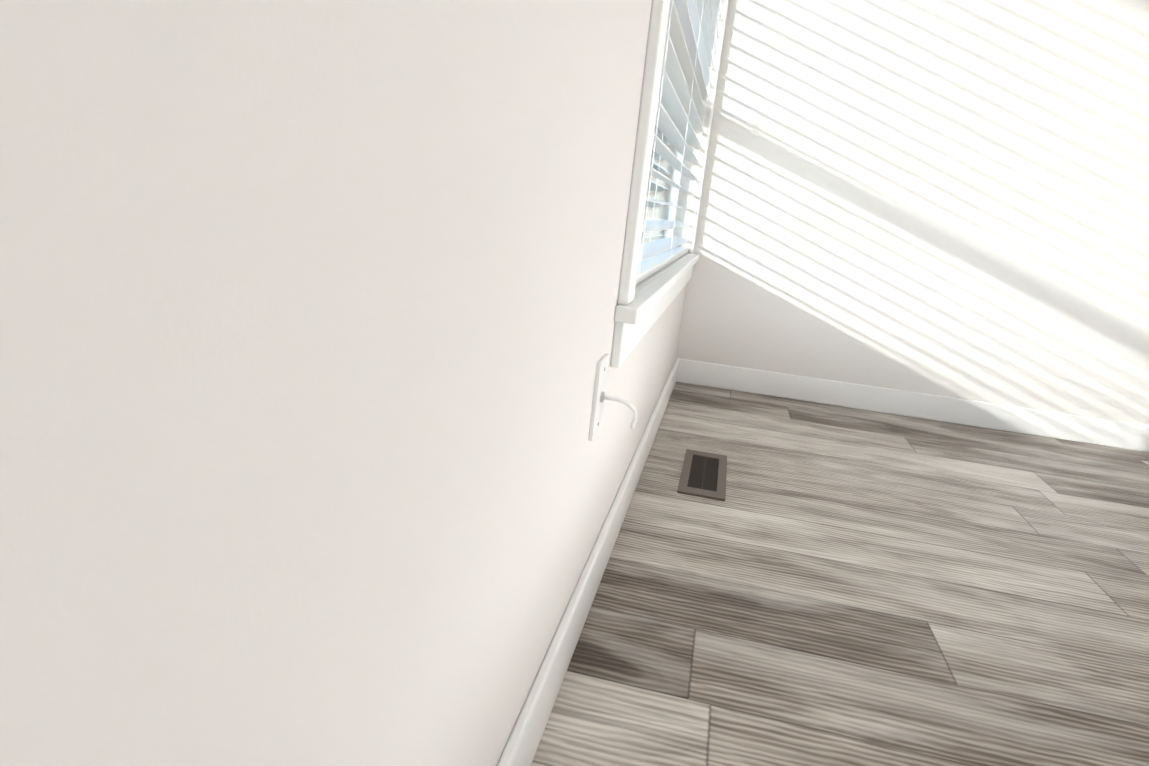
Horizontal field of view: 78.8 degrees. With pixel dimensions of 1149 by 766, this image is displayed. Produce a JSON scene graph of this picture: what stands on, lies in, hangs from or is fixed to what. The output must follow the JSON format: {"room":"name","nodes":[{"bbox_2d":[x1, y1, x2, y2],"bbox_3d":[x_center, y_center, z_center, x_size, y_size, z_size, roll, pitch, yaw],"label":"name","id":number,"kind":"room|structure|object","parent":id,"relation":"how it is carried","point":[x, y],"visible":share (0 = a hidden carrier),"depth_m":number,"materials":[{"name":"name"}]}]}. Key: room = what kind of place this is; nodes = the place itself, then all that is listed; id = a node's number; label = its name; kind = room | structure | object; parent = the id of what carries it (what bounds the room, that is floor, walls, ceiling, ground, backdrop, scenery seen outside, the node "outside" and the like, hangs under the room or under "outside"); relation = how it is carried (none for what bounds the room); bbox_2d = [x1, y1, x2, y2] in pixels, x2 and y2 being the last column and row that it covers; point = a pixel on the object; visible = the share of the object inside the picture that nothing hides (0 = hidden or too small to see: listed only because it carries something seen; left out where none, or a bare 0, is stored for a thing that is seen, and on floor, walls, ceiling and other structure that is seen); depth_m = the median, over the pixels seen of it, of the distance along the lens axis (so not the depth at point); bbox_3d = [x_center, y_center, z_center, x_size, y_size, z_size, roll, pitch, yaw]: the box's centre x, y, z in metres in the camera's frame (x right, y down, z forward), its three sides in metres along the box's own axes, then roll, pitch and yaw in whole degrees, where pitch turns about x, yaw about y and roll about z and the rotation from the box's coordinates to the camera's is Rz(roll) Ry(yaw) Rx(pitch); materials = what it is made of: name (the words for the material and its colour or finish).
{"room":"empty room","nodes":[
{"label":"empty room","id":0,"kind":"room"},
{"bbox_2d":[0,0,725,765],"bbox_3d":[-0.004,-0.841,0.479,0.120,2.740,4.525,9,15,11],"label":"wall","id":1,"kind":"structure","parent":0,"point":[306,322],"depth_m":0.28,"materials":[{"name":"paint"}]},
{"bbox_2d":[497,359,678,765],"bbox_3d":[-0.059,0.430,0.842,0.014,0.100,4.391,9,15,11],"label":"baseboard","id":2,"kind":"structure","parent":1,"relation":"attached to","point":[521,746],"depth_m":1.06,"materials":[{"name":"paint"}]},
{"bbox_2d":[588,354,636,440],"bbox_3d":[0.063,0.024,1.019,0.061,0.115,0.070,9,15,11],"label":"wall hook","id":3,"kind":"object","parent":1,"relation":"attached to","point":[599,396],"visible":1,"depth_m":1.02,"materials":[{"name":"plastic"}]},
{"bbox_2d":[610,0,728,367],"bbox_3d":[0.302,-1.079,1.758,0.155,1.760,1.846,9,15,11],"label":"window","id":4,"kind":"structure","parent":1,"relation":"in","point":[641,307],"depth_m":1.10,"materials":[{"name":"paint"}]},
{"bbox_2d":[636,0,721,284],"bbox_3d":[0.331,-1.101,1.777,0.097,1.591,1.775,9,15,11],"label":"window blinds","id":5,"kind":"object","parent":4,"relation":"attached to","point":[690,40],"visible":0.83,"depth_m":1.86,"materials":[{"name":"white plastic"}]},
{"bbox_2d":[531,382,1148,765],"bbox_3d":[1.491,0.764,0.567,3.466,0.100,4.645,9,15,11],"label":"floor","id":6,"kind":"structure","parent":0,"point":[826,585],"depth_m":1.33,"materials":[{"name":"wood"}]},
{"bbox_2d":[677,449,726,500],"bbox_3d":[0.355,0.246,1.918,0.120,0.006,0.340,9,15,11],"label":"floor vent","id":7,"kind":"object","parent":6,"relation":"in","point":[703,474],"visible":1,"depth_m":1.89,"materials":[{"name":"metal"}]},
{"bbox_2d":[676,0,1148,424],"bbox_3d":[2.132,-1.103,2.366,3.466,2.740,0.120,9,15,11],"label":"wall","id":8,"kind":"structure","parent":0,"point":[948,198],"depth_m":2.59,"materials":[{"name":"paint"}]},
{"bbox_2d":[676,358,1148,451],"bbox_3d":[1.986,0.185,2.628,3.226,0.100,0.014,9,15,11],"label":"baseboard","id":9,"kind":"structure","parent":8,"relation":"attached to","point":[1090,430],"depth_m":2.74,"materials":[{"name":"paint"}]}
]}

